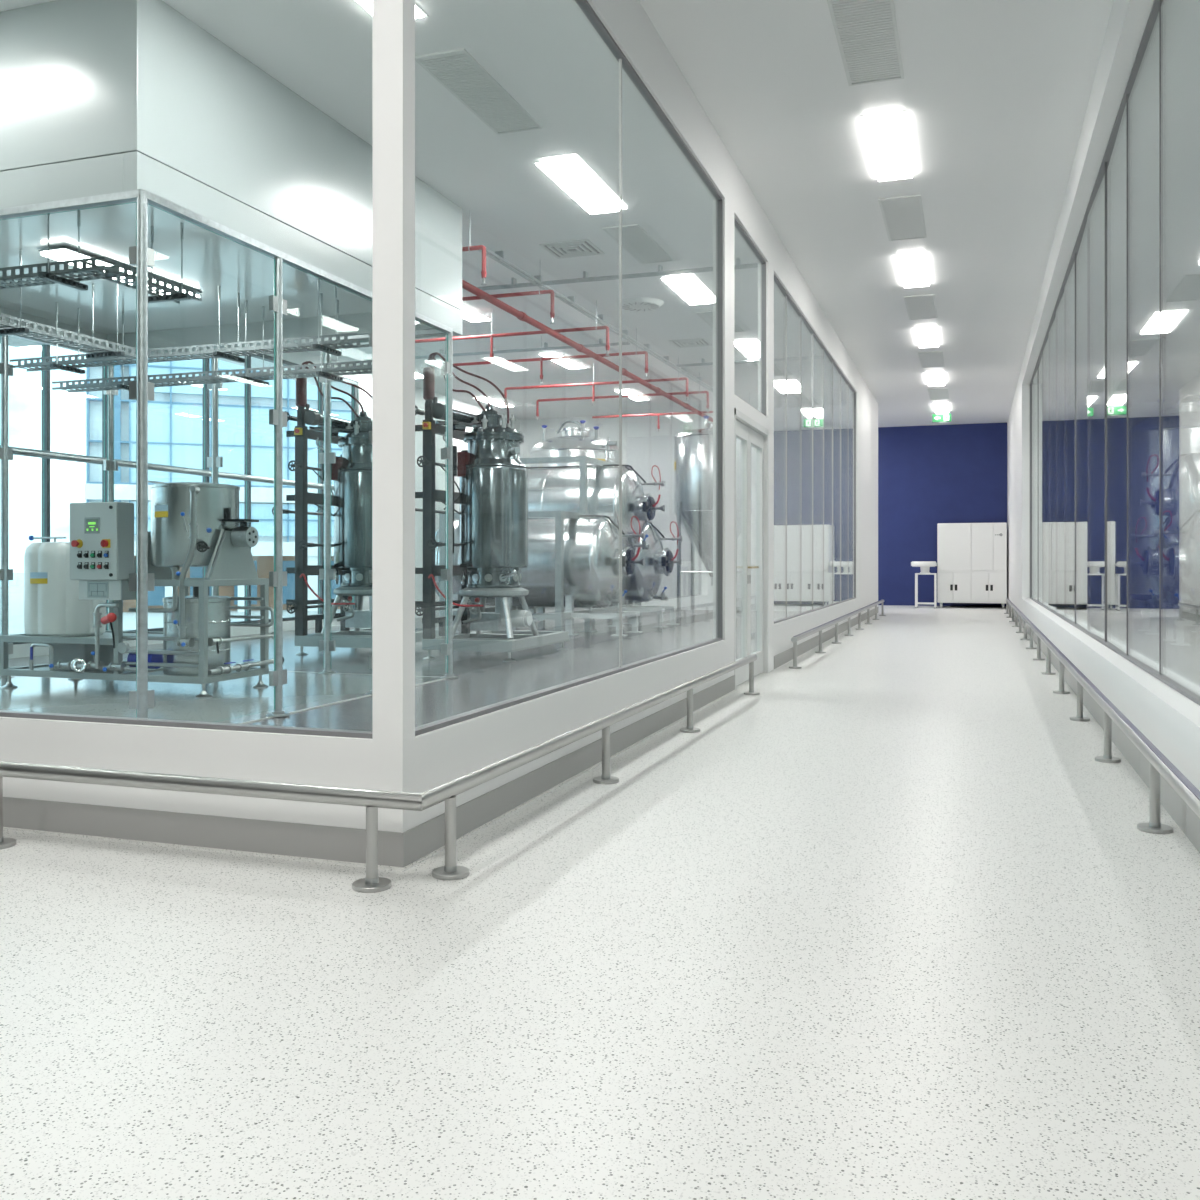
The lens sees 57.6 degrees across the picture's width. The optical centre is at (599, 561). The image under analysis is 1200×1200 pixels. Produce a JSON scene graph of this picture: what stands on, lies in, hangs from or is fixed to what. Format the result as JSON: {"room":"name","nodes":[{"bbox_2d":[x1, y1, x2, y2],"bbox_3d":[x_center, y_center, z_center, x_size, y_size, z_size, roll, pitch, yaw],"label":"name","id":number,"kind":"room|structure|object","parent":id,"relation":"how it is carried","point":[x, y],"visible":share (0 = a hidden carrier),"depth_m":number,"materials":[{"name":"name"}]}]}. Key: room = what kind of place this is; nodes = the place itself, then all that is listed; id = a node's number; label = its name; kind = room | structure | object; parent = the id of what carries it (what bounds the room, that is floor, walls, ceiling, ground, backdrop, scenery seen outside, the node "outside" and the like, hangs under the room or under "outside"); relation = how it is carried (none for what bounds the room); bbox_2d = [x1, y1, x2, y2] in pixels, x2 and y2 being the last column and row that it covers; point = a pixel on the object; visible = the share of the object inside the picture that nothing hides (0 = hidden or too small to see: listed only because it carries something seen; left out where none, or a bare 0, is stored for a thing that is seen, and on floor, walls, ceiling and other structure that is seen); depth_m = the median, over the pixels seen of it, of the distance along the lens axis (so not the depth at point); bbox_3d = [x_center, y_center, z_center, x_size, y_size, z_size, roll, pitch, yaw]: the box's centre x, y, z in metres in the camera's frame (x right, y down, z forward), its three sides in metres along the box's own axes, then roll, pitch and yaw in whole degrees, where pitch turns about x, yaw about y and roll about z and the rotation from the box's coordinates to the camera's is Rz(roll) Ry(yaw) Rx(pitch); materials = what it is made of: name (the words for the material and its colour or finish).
{"room":"factory corridor","nodes":[
{"label":"factory corridor","id":0,"kind":"room"},
{"bbox_2d":[0,717,371,828],"bbox_3d":[-5.514,-1.165,5.594,9.950,4.530,0.100,0,0,19],"label":"wall","id":1,"kind":"structure","parent":0,"point":[332,761],"depth_m":4.20,"materials":[{"name":"white paint"}]},
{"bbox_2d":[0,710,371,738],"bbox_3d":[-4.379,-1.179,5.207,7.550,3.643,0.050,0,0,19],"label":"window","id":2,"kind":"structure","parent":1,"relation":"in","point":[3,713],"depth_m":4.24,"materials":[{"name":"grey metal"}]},
{"bbox_2d":[3,675,735,870],"bbox_3d":[-4.542,1.034,8.247,10.079,0.132,5.761,0,0,19],"label":"baseboard","id":3,"kind":"structure","parent":1,"relation":"attached to","point":[397,849],"depth_m":4.29,"materials":[{"name":"grey plastic"}]},
{"bbox_2d":[0,0,461,346],"bbox_3d":[-4.688,-2.915,9.428,5.600,1.030,4.360,0,0,19],"label":"ceiling","id":4,"kind":"structure","parent":0,"point":[80,79],"depth_m":7.62,"materials":[{"name":"grey paint"}]},
{"bbox_2d":[38,247,92,267],"bbox_3d":[-4.068,-2.373,8.410,0.339,0.055,0.485,0,0,19],"label":"light","id":5,"kind":"object","parent":4,"relation":"attached to","point":[62,254],"depth_m":8.35,"materials":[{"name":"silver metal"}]},
{"bbox_2d":[0,249,135,359],"bbox_3d":[-4.494,-2.079,8.664,0.382,0.642,2.200,0,0,19],"label":"cable tray","id":6,"kind":"object","parent":4,"relation":"hanging from","point":[18,329],"visible":0.94,"depth_m":8.93,"materials":[{"name":"silver metal"}]},
{"bbox_2d":[0,210,201,303],"bbox_3d":[-4.156,-2.129,7.841,2.471,0.542,1.041,0,0,19],"label":"cable tray","id":7,"kind":"object","parent":4,"relation":"hanging from","point":[48,277],"visible":0.91,"depth_m":7.34,"materials":[{"name":"silver metal"}]},
{"bbox_2d":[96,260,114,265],"bbox_3d":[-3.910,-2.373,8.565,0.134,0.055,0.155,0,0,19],"label":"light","id":8,"kind":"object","parent":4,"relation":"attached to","point":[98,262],"depth_m":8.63,"materials":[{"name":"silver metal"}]},
{"bbox_2d":[153,278,177,289],"bbox_3d":[-3.667,-2.373,9.207,0.093,0.055,0.363,0,0,19],"label":"light","id":9,"kind":"object","parent":4,"relation":"attached to","point":[154,280],"depth_m":9.32,"materials":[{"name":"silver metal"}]},
{"bbox_2d":[10,278,368,373],"bbox_3d":[-3.767,-2.094,9.790,3.750,0.612,0.382,0,0,19],"label":"cable tray","id":10,"kind":"object","parent":4,"relation":"hanging from","point":[322,345],"visible":0.92,"depth_m":9.64,"materials":[{"name":"silver metal"}]},
{"bbox_2d":[52,293,371,392],"bbox_3d":[-3.558,-2.029,10.247,3.850,0.742,0.382,0,0,19],"label":"cable tray","id":11,"kind":"object","parent":4,"relation":"hanging from","point":[255,377],"visible":0.85,"depth_m":10.16,"materials":[{"name":"silver metal"}]},
{"bbox_2d":[8,348,519,658],"bbox_3d":[-5.347,-1.165,16.465,0.150,4.530,20.785,0,0,19],"label":"wall","id":12,"kind":"structure","parent":0,"point":[364,381],"depth_m":21.45,"materials":[{"name":"white paint"}]},
{"bbox_2d":[0,605,1199,1199],"bbox_3d":[-1.966,1.144,11.553,12.820,0.112,36.600,0,0,19],"label":"floor","id":13,"kind":"structure","parent":0,"point":[890,924],"depth_m":2.94,"materials":[{"name":"plastic"}]},
{"bbox_2d":[0,490,283,697],"bbox_3d":[-3.999,0.254,9.432,2.246,1.668,1.147,0,0,19],"label":"frame","id":14,"kind":"object","parent":13,"relation":"on","point":[98,657],"visible":0.91,"depth_m":9.04,"materials":[{"name":"grey paint"}]},
{"bbox_2d":[24,535,105,636],"bbox_3d":[-4.721,0.204,9.640,0.648,0.887,0.648,0,0,-26],"label":"vessel","id":15,"kind":"object","parent":14,"relation":"on","point":[53,606],"visible":0.73,"depth_m":9.35,"materials":[{"name":"white plastic"}]},
{"bbox_2d":[0,630,162,668],"bbox_3d":[-4.442,0.789,9.608,1.285,0.314,0.855,0,0,19],"label":"shelf","id":16,"kind":"object","parent":14,"relation":"attached to","point":[63,650],"depth_m":9.39,"materials":[{"name":"silver metal"}]},
{"bbox_2d":[70,502,135,599],"bbox_3d":[-4.116,-0.090,9.005,0.526,0.800,0.250,0,0,19],"label":"control panel","id":17,"kind":"object","parent":14,"relation":"attached to","point":[101,533],"visible":0.99,"depth_m":8.94,"materials":[{"name":"grey metal"}]},
{"bbox_2d":[100,539,109,547],"bbox_3d":[-4.030,-0.151,8.873,0.078,0.070,0.045,0,0,19],"label":"button","id":18,"kind":"object","parent":17,"relation":"attached to","point":[104,543],"depth_m":8.88,"materials":[{"name":"red"}]},
{"bbox_2d":[134,481,258,579],"bbox_3d":[-3.378,-0.278,9.204,1.004,0.846,0.793,0,0,19],"label":"kettle","id":19,"kind":"object","parent":14,"relation":"on","point":[224,541],"visible":0.96,"depth_m":8.98,"materials":[{"name":"grey metal"}]},
{"bbox_2d":[162,587,230,675],"bbox_3d":[-3.427,0.570,9.283,0.550,0.740,0.550,0,0,19],"label":"drum","id":20,"kind":"object","parent":14,"relation":"on","point":[219,619],"visible":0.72,"depth_m":9.08,"materials":[{"name":"grey metal"}]},
{"bbox_2d":[0,189,457,721],"bbox_3d":[-3.951,-0.556,9.018,4.151,3.288,4.190,0,0,19],"label":"frame","id":21,"kind":"object","parent":13,"relation":"on","point":[141,256],"visible":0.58,"depth_m":7.72,"materials":[{"name":"metal"}]},
{"bbox_2d":[0,151,461,359],"bbox_3d":[-3.959,-2.317,9.179,4.060,0.234,4.360,0,0,19],"label":"trim","id":22,"kind":"structure","parent":21,"relation":"on","point":[129,171],"depth_m":7.59,"materials":[{"name":"grey"}]},
{"bbox_2d":[238,670,448,723],"bbox_3d":[-3.951,1.090,9.013,4.002,0.008,4.070,0,0,19],"label":"trim","id":23,"kind":"structure","parent":13,"relation":"on","point":[269,670],"depth_m":8.47,"materials":[{"name":"grey metal"}]},
{"bbox_2d":[272,361,439,654],"bbox_3d":[-2.922,-0.639,13.469,1.365,3.467,1.930,0,0,19],"label":"reactor","id":24,"kind":"object","parent":13,"relation":"on","point":[351,473],"visible":0.6,"depth_m":12.91,"materials":[{"name":"silver metal"}]},
{"bbox_2d":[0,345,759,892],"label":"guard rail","id":25,"kind":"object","parent":13,"relation":"on","point":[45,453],"depth_m":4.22,"materials":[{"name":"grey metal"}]},
{"bbox_2d":[415,352,568,661],"bbox_3d":[-1.332,-0.639,12.927,1.365,3.467,1.930,0,0,19],"label":"reactor","id":26,"kind":"object","parent":13,"relation":"on","point":[492,497],"visible":0.92,"depth_m":12.42,"materials":[{"name":"grey metal"}]},
{"bbox_2d":[439,456,678,635],"bbox_3d":[-0.484,-0.276,18.037,2.860,2.740,4.070,0,0,19],"label":"support stand","id":27,"kind":"object","parent":13,"relation":"on","point":[633,611],"visible":0.51,"depth_m":16.55,"materials":[{"name":"grey paint"}]},
{"bbox_2d":[435,515,644,607],"bbox_3d":[-0.974,-0.006,17.004,3.460,1.420,1.408,0,0,19],"label":"storage tank","id":28,"kind":"object","parent":27,"relation":"in","point":[591,542],"visible":0.56,"depth_m":16.30,"materials":[{"name":"silver metal"}]},
{"bbox_2d":[528,464,664,549],"bbox_3d":[-0.608,-0.871,18.079,3.460,1.420,1.408,0,0,19],"label":"storage tank","id":29,"kind":"object","parent":27,"relation":"on","point":[552,488],"visible":0.53,"depth_m":17.42,"materials":[{"name":"silver metal"}]},
{"bbox_2d":[622,521,682,602],"bbox_3d":[-0.241,-0.006,19.153,3.460,1.420,1.408,0,0,19],"label":"storage tank","id":30,"kind":"object","parent":27,"relation":"in","point":[643,585],"visible":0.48,"depth_m":18.47,"materials":[{"name":"silver metal"}]},
{"bbox_2d":[529,420,622,608],"bbox_3d":[-0.448,-0.877,22.129,1.972,3.934,1.904,0,0,19],"label":"tank","id":31,"kind":"object","parent":13,"relation":"on","point":[574,441],"visible":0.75,"depth_m":21.42,"materials":[{"name":"silver metal"}]},
{"bbox_2d":[674,415,752,617],"bbox_3d":[2.287,-0.928,22.042,1.592,4.044,1.592,0,0,19],"label":"tank","id":32,"kind":"object","parent":13,"relation":"on","point":[693,464],"visible":0.56,"depth_m":21.48,"materials":[{"name":"silver metal"}]},
{"bbox_2d":[789,599,885,668],"bbox_3d":[3.906,0.934,16.830,0.132,0.332,11.844,0,0,19],"label":"rail","id":33,"kind":"object","parent":13,"relation":"on","point":[794,639],"visible":1,"depth_m":14.71,"materials":[{"name":"grey metal"}]},
{"bbox_2d":[915,573,936,607],"bbox_3d":[7.834,0.685,26.225,0.492,0.830,0.552,0,0,19],"label":"stand","id":34,"kind":"object","parent":13,"relation":"on","point":[934,603],"visible":0.97,"depth_m":26.04,"materials":[{"name":"white metal"}]},
{"bbox_2d":[911,561,936,572],"bbox_3d":[7.786,0.128,26.241,0.600,0.285,0.580,0,0,19],"label":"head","id":35,"kind":"object","parent":34,"relation":"on","point":[924,566],"visible":0.95,"depth_m":26.05},
{"bbox_2d":[911,561,935,566],"bbox_3d":[7.786,0.050,26.241,0.580,0.130,0.580,0,0,19],"label":"bowl","id":36,"kind":"object","parent":35,"relation":"on","point":[914,563],"depth_m":26.00,"materials":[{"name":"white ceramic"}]},
{"bbox_2d":[937,523,1006,608],"bbox_3d":[9.006,0.085,26.426,1.570,2.030,1.062,0,0,19],"label":"tall cabinet","id":37,"kind":"object","parent":13,"relation":"on","point":[971,557],"visible":0.98,"depth_m":25.95,"materials":[{"name":"white metal"}]},
{"bbox_2d":[1004,598,1199,833],"bbox_3d":[4.723,0.934,11.649,0.132,0.332,24.700,0,0,19],"label":"rail","id":38,"kind":"object","parent":13,"relation":"on","point":[1159,764],"visible":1,"depth_m":5.50,"materials":[{"name":"grey metal"}]},
{"bbox_2d":[0,0,1199,426],"bbox_3d":[1.448,-3.505,10.442,20.200,0.150,36.700,0,0,19],"label":"ceiling","id":39,"kind":"structure","parent":0,"point":[994,95],"depth_m":9.51,"materials":[{"name":"white paint"}]},
{"bbox_2d":[354,0,371,15],"bbox_3d":[-1.417,-3.423,6.713,0.100,0.014,0.193,0,0,19],"label":"recessed light","id":40,"kind":"object","parent":39,"relation":"in","point":[366,5],"depth_m":6.70,"materials":[{"name":"white plastic"}]},
{"bbox_2d":[415,372,422,378],"bbox_3d":[-3.562,-3.423,19.609,0.336,0.014,1.456,0,0,19],"label":"recessed light","id":41,"kind":"object","parent":39,"relation":"in","point":[417,375],"visible":0.07,"depth_m":20.00,"materials":[{"name":"white plastic"}]},
{"bbox_2d":[415,3,427,18],"bbox_3d":[-1.143,-3.423,6.767,0.089,0.014,0.169,0,0,19],"label":"recessed light","id":42,"kind":"object","parent":39,"relation":"in","point":[419,13],"depth_m":6.80,"materials":[{"name":"white plastic"}]},
{"bbox_2d":[462,305,491,321],"bbox_3d":[-1.919,-3.423,14.822,0.336,0.014,1.456,0,0,19],"label":"recessed light","id":43,"kind":"object","parent":39,"relation":"in","point":[468,314],"visible":0.49,"depth_m":15.18,"materials":[{"name":"white plastic"}]},
{"bbox_2d":[415,48,541,134],"bbox_3d":[-0.864,-3.423,8.002,0.384,0.014,1.394,0,0,19],"label":"ceiling vent","id":44,"kind":"object","parent":39,"relation":"in","point":[458,71],"visible":0.99,"depth_m":7.91,"materials":[{"name":"white metal"}]},
{"bbox_2d":[476,397,514,406],"bbox_3d":[-2.271,-3.423,23.395,0.336,0.014,1.456,0,0,19],"label":"recessed light","id":45,"kind":"object","parent":39,"relation":"in","point":[492,401],"visible":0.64,"depth_m":23.37,"materials":[{"name":"white plastic"}]},
{"bbox_2d":[367,339,629,359],"bbox_3d":[-1.706,-3.377,17.381,4.550,0.106,0.102,0,0,19],"label":"conduit","id":46,"kind":"object","parent":39,"relation":"attached to","point":[601,343],"visible":0.6,"depth_m":17.18,"materials":[{"name":"metal"}]},
{"bbox_2d":[539,353,586,368],"bbox_3d":[-0.627,-3.423,18.608,0.336,0.014,1.456,0,0,19],"label":"recessed light","id":47,"kind":"object","parent":39,"relation":"in","point":[568,363],"visible":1,"depth_m":18.68,"materials":[{"name":"white plastic"}]},
{"bbox_2d":[539,239,604,258],"bbox_3d":[-0.303,-3.418,11.937,0.560,0.022,0.560,0,0,19],"label":"ceiling vent","id":48,"kind":"object","parent":39,"relation":"in","point":[585,247],"visible":1,"depth_m":11.91,"materials":[{"name":"white metal"}]},
{"bbox_2d":[533,158,618,213],"bbox_3d":[-0.181,-3.423,10.004,0.336,0.014,1.456,0,0,19],"label":"recessed light","id":49,"kind":"object","parent":39,"relation":"in","point":[562,172],"visible":0.83,"depth_m":9.90,"materials":[{"name":"white plastic"}]},
{"bbox_2d":[415,211,749,430],"bbox_3d":[-0.428,-3.062,17.180,3.748,0.735,12.954,0,0,19],"label":"sprinkler pipework","id":50,"kind":"object","parent":39,"relation":"hanging from","point":[480,294],"visible":0.79,"depth_m":15.92,"materials":[{"name":"red paint"}]},
{"bbox_2d":[473,244,712,391],"bbox_3d":[0.735,-3.377,17.182,0.102,0.106,12.002,0,0,20],"label":"conduit","id":51,"kind":"object","parent":39,"relation":"attached to","point":[499,255],"visible":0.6,"depth_m":14.50,"materials":[{"name":"metal"}]},
{"bbox_2d":[478,258,757,290],"bbox_3d":[0.263,-3.377,12.774,3.653,0.106,0.102,0,0,18],"label":"conduit","id":52,"kind":"object","parent":39,"relation":"attached to","point":[514,284],"visible":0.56,"depth_m":12.79,"materials":[{"name":"metal"}]},
{"bbox_2d":[614,389,649,400],"bbox_3d":[0.663,-3.423,22.394,0.336,0.014,1.456,0,0,19],"label":"recessed light","id":53,"kind":"object","parent":39,"relation":"in","point":[624,391],"visible":0.77,"depth_m":22.25,"materials":[{"name":"white plastic"}]},
{"bbox_2d":[602,224,672,263],"bbox_3d":[0.428,-3.423,11.788,0.384,0.014,1.394,0,0,19],"label":"ceiling vent","id":54,"kind":"object","parent":39,"relation":"in","point":[635,240],"visible":0.98,"depth_m":11.74,"materials":[{"name":"white metal"}]},
{"bbox_2d":[616,297,663,310],"bbox_3d":[0.533,-3.404,14.451,0.640,0.052,0.640,0,0,19],"label":"ceiling vent","id":55,"kind":"object","parent":39,"relation":"in","point":[635,303],"visible":0.95,"depth_m":14.32,"materials":[{"name":"white metal"}]},
{"bbox_2d":[660,275,712,304],"bbox_3d":[1.110,-3.423,13.790,0.336,0.014,1.456,0,0,19],"label":"recessed light","id":56,"kind":"object","parent":39,"relation":"in","point":[683,286],"visible":0.96,"depth_m":13.71,"materials":[{"name":"white plastic"}]},
{"bbox_2d":[669,338,711,347],"bbox_3d":[1.421,-3.418,17.054,0.560,0.022,0.560,0,0,19],"label":"ceiling vent","id":57,"kind":"object","parent":39,"relation":"in","point":[697,342],"visible":1,"depth_m":17.02,"materials":[{"name":"white"}]},
{"bbox_2d":[696,311,712,327],"bbox_3d":[1.575,-3.423,15.371,0.241,0.014,1.030,0,0,19],"label":"ceiling vent","id":58,"kind":"object","parent":39,"relation":"in","point":[706,317],"depth_m":15.19,"materials":[{"name":"white"}]},
{"bbox_2d":[676,356,799,366],"bbox_3d":[2.593,-3.377,18.134,2.703,0.106,0.102,0,0,19],"label":"conduit","id":59,"kind":"object","parent":39,"relation":"attached to","point":[703,363],"visible":0.62,"depth_m":18.20,"materials":[{"name":"metal"}]},
{"bbox_2d":[734,322,742,331],"bbox_3d":[1.962,-3.423,15.883,0.126,0.014,0.638,0,0,19],"label":"ceiling vent","id":60,"kind":"object","parent":39,"relation":"in","point":[736,328],"depth_m":15.97,"materials":[{"name":"white"}]},
{"bbox_2d":[734,340,757,357],"bbox_3d":[2.401,-3.423,17.576,0.336,0.014,1.456,0,0,19],"label":"recessed light","id":61,"kind":"object","parent":39,"relation":"in","point":[748,348],"visible":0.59,"depth_m":17.37,"materials":[{"name":"white"}]},
{"bbox_2d":[752,362,784,375],"bbox_3d":[3.010,-3.423,19.360,0.384,0.014,1.394,0,0,19],"label":"ceiling vent","id":62,"kind":"object","parent":39,"relation":"in","point":[778,371],"visible":0.47,"depth_m":19.41,"materials":[{"name":"white"}]},
{"bbox_2d":[774,381,799,392],"bbox_3d":[3.692,-3.423,21.361,0.336,0.014,1.456,0,0,19],"label":"recessed light","id":63,"kind":"object","parent":39,"relation":"in","point":[791,387],"visible":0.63,"depth_m":21.23,"materials":[{"name":"white plastic"}]},
{"bbox_2d":[827,0,903,85],"bbox_3d":[1.744,-3.423,7.113,0.384,0.014,1.394,0,0,19],"label":"ceiling vent","id":64,"kind":"object","parent":39,"relation":"in","point":[866,31],"visible":1,"depth_m":7.13,"materials":[{"name":"white metal"}]},
{"bbox_2d":[860,110,914,181],"bbox_3d":[2.394,-3.413,9.020,0.336,0.035,1.456,0,0,19],"label":"recessed light","id":65,"kind":"object","parent":39,"relation":"in","point":[885,133],"visible":1,"depth_m":8.89,"materials":[{"name":"white plastic"}]},
{"bbox_2d":[878,194,926,240],"bbox_3d":[3.035,-3.423,10.899,0.384,0.014,1.394,0,0,19],"label":"ceiling vent","id":66,"kind":"object","parent":39,"relation":"in","point":[903,216],"visible":1,"depth_m":10.82,"materials":[{"name":"white metal"}]},
{"bbox_2d":[895,252,930,287],"bbox_3d":[3.686,-3.413,12.806,0.336,0.035,1.456,0,0,19],"label":"recessed light","id":67,"kind":"object","parent":39,"relation":"in","point":[912,267],"visible":1,"depth_m":12.66,"materials":[{"name":"white plastic"}]},
{"bbox_2d":[904,294,937,319],"bbox_3d":[4.326,-3.423,14.685,0.384,0.014,1.394,0,0,19],"label":"ceiling vent","id":68,"kind":"object","parent":39,"relation":"in","point":[917,306],"visible":1,"depth_m":14.60,"materials":[{"name":"white metal"}]},
{"bbox_2d":[913,326,939,347],"bbox_3d":[4.976,-3.413,16.592,0.336,0.035,1.456,0,0,19],"label":"recessed light","id":69,"kind":"object","parent":39,"relation":"in","point":[926,337],"visible":1,"depth_m":16.43,"materials":[{"name":"white"}]},
{"bbox_2d":[918,351,944,367],"bbox_3d":[5.617,-3.423,18.471,0.384,0.014,1.394,0,0,19],"label":"ceiling vent","id":70,"kind":"object","parent":39,"relation":"in","point":[927,359],"visible":1,"depth_m":18.41,"materials":[{"name":"white"}]},
{"bbox_2d":[925,371,945,385],"bbox_3d":[6.268,-3.413,20.378,0.336,0.035,1.456,0,0,19],"label":"recessed light","id":71,"kind":"object","parent":39,"relation":"in","point":[933,378],"visible":1,"depth_m":20.18,"materials":[{"name":"white plastic"}]},
{"bbox_2d":[927,388,948,399],"bbox_3d":[6.908,-3.423,22.256,0.384,0.014,1.394,0,0,19],"label":"ceiling vent","id":72,"kind":"object","parent":39,"relation":"in","point":[934,394],"visible":1,"depth_m":22.16,"materials":[{"name":"white metal"}]},
{"bbox_2d":[932,402,949,412],"bbox_3d":[7.559,-3.413,24.164,0.336,0.035,1.456,0,0,19],"label":"recessed light","id":73,"kind":"object","parent":39,"relation":"in","point":[943,406],"visible":0.93,"depth_m":23.97,"materials":[{"name":"white plastic"}]},
{"bbox_2d":[932,411,950,422],"bbox_3d":[7.698,-3.287,24.573,0.410,0.287,0.055,0,0,19],"label":"exit sign","id":74,"kind":"object","parent":39,"relation":"hanging from","point":[940,416],"visible":0.99,"depth_m":24.55,"materials":[{"name":"green plastic"}]},
{"bbox_2d":[372,0,877,832],"bbox_3d":[2.607,-1.165,13.805,0.123,4.530,20.885,0,0,19],"label":"wall","id":75,"kind":"structure","parent":0,"point":[402,761],"depth_m":4.49,"materials":[{"name":"white paint"}]},
{"bbox_2d":[415,0,722,735],"bbox_3d":[0.134,-1.179,6.503,0.050,3.643,5.284,0,0,19],"label":"window","id":76,"kind":"structure","parent":75,"relation":"in","point":[584,5],"depth_m":6.46,"materials":[{"name":"grey metal"}]},
{"bbox_2d":[734,216,765,415],"bbox_3d":[1.372,-2.220,10.134,0.050,1.560,1.630,0,0,19],"label":"window","id":77,"kind":"structure","parent":75,"relation":"in","point":[737,224],"depth_m":10.89,"materials":[{"name":"grey"}]},
{"bbox_2d":[734,408,768,688],"bbox_3d":[1.381,-0.110,10.131,0.129,2.420,1.630,0,0,19],"label":"door","id":78,"kind":"structure","parent":75,"relation":"in","point":[750,432],"depth_m":10.21,"materials":[{"name":"white metal"}]},
{"bbox_2d":[774,274,855,623],"bbox_3d":[3.125,-1.179,15.274,0.050,3.643,8.570,0,0,19],"label":"window","id":79,"kind":"structure","parent":75,"relation":"in","point":[827,398],"depth_m":15.16,"materials":[{"name":"grey"}]},
{"bbox_2d":[774,607,877,668],"bbox_3d":[3.913,1.034,17.435,0.006,0.132,13.170,0,0,19],"label":"baseboard","id":80,"kind":"structure","parent":75,"relation":"attached to","point":[784,657],"depth_m":13.88,"materials":[{"name":"grey plastic"}]},
{"bbox_2d":[520,407,799,610],"bbox_3d":[1.938,-1.165,25.013,8.423,4.530,0.100,0,0,19],"label":"wall","id":81,"kind":"structure","parent":0,"point":[644,447],"depth_m":24.95,"materials":[{"name":"white paint"}]},
{"bbox_2d":[878,422,1006,606],"bbox_3d":[6.843,-1.165,27.936,6.920,4.530,0.100,0,0,19],"label":"wall","id":82,"kind":"structure","parent":0,"point":[929,475],"depth_m":27.42,"materials":[{"name":"blue paint"}]},
{"bbox_2d":[1007,0,1199,790],"bbox_3d":[4.228,-1.165,9.441,0.270,4.530,36.600,0,0,19],"label":"wall","id":83,"kind":"structure","parent":0,"point":[1167,718],"depth_m":8.11,"materials":[{"name":"white paint"}]},
{"bbox_2d":[1008,603,1199,852],"bbox_3d":[4.098,1.034,9.485,0.006,0.132,36.596,0,0,19],"label":"baseboard","id":84,"kind":"structure","parent":83,"relation":"attached to","point":[1177,808],"depth_m":5.57,"materials":[{"name":"grey paint"}]},
{"bbox_2d":[1030,0,1199,705],"bbox_3d":[4.215,-1.225,9.355,0.050,3.710,20.170,0,0,19],"label":"window","id":85,"kind":"structure","parent":83,"relation":"in","point":[1088,384],"depth_m":8.32,"materials":[{"name":"grey"}]},
{"bbox_2d":[1145,400,1199,610],"bbox_3d":[8.384,-1.165,10.348,7.010,4.530,27.200,0,0,19],"label":"wall","id":86,"kind":"structure","parent":0,"point":[1152,407],"depth_m":23.40,"materials":[{"name":"white paint"}]},
{"bbox_2d":[1146,618,1199,685],"bbox_3d":[8.336,1.150,10.364,6.910,0.100,27.000,0,0,19],"label":"floor","id":87,"kind":"structure","parent":0,"point":[1182,660],"depth_m":13.12,"materials":[{"name":"grey plastic"}]},
{"bbox_2d":[1145,393,1199,626],"bbox_3d":[10.091,-0.877,18.641,1.972,3.934,1.904,0,0,19],"label":"tank","id":88,"kind":"object","parent":87,"relation":"on","point":[1181,426],"visible":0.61,"depth_m":18.17,"materials":[{"name":"silver metal"}]},
{"bbox_2d":[1146,607,1199,645],"bbox_3d":[9.413,-0.276,15.428,2.860,2.740,4.070,0,0,19],"label":"rack","id":89,"kind":"object","parent":87,"relation":"on","point":[1191,618],"visible":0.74,"depth_m":15.18,"materials":[{"name":"silver metal"}]},
{"bbox_2d":[1145,517,1191,606],"bbox_3d":[9.903,-0.006,16.460,3.460,1.420,1.408,0,0,19],"label":"storage tank","id":90,"kind":"object","parent":89,"relation":"on","point":[1170,586],"visible":0.41,"depth_m":16.64,"materials":[{"name":"silver metal"}]},
{"bbox_2d":[1146,453,1199,547],"bbox_3d":[9.537,-0.871,15.385,3.460,1.420,1.408,0,0,19],"label":"storage tank","id":91,"kind":"object","parent":89,"relation":"on","point":[1181,498],"visible":0.72,"depth_m":15.47,"materials":[{"name":"silver metal"}]},
{"bbox_2d":[1152,510,1199,611],"bbox_3d":[9.170,-0.006,14.311,3.460,1.420,1.408,0,0,19],"label":"storage tank","id":92,"kind":"object","parent":89,"relation":"on","point":[1184,561],"visible":0.94,"depth_m":14.59,"materials":[{"name":"silver metal"}]},
{"label":"outside","id":93,"kind":"structure","parent":0,"visible":0},
{"bbox_2d":[0,586,349,634],"bbox_3d":[-29.949,2.100,44.551,64.550,0.200,85.000,0,0,19],"label":"floor","id":94,"kind":"structure","parent":93,"point":[15,593],"depth_m":40.78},
{"bbox_2d":[85,355,350,611],"bbox_3d":[-10.715,-8.025,50.147,22.650,20.050,10.300,0,0,-20],"label":"office building","id":95,"kind":"structure","parent":94,"relation":"on","point":[175,414],"depth_m":43.57,"materials":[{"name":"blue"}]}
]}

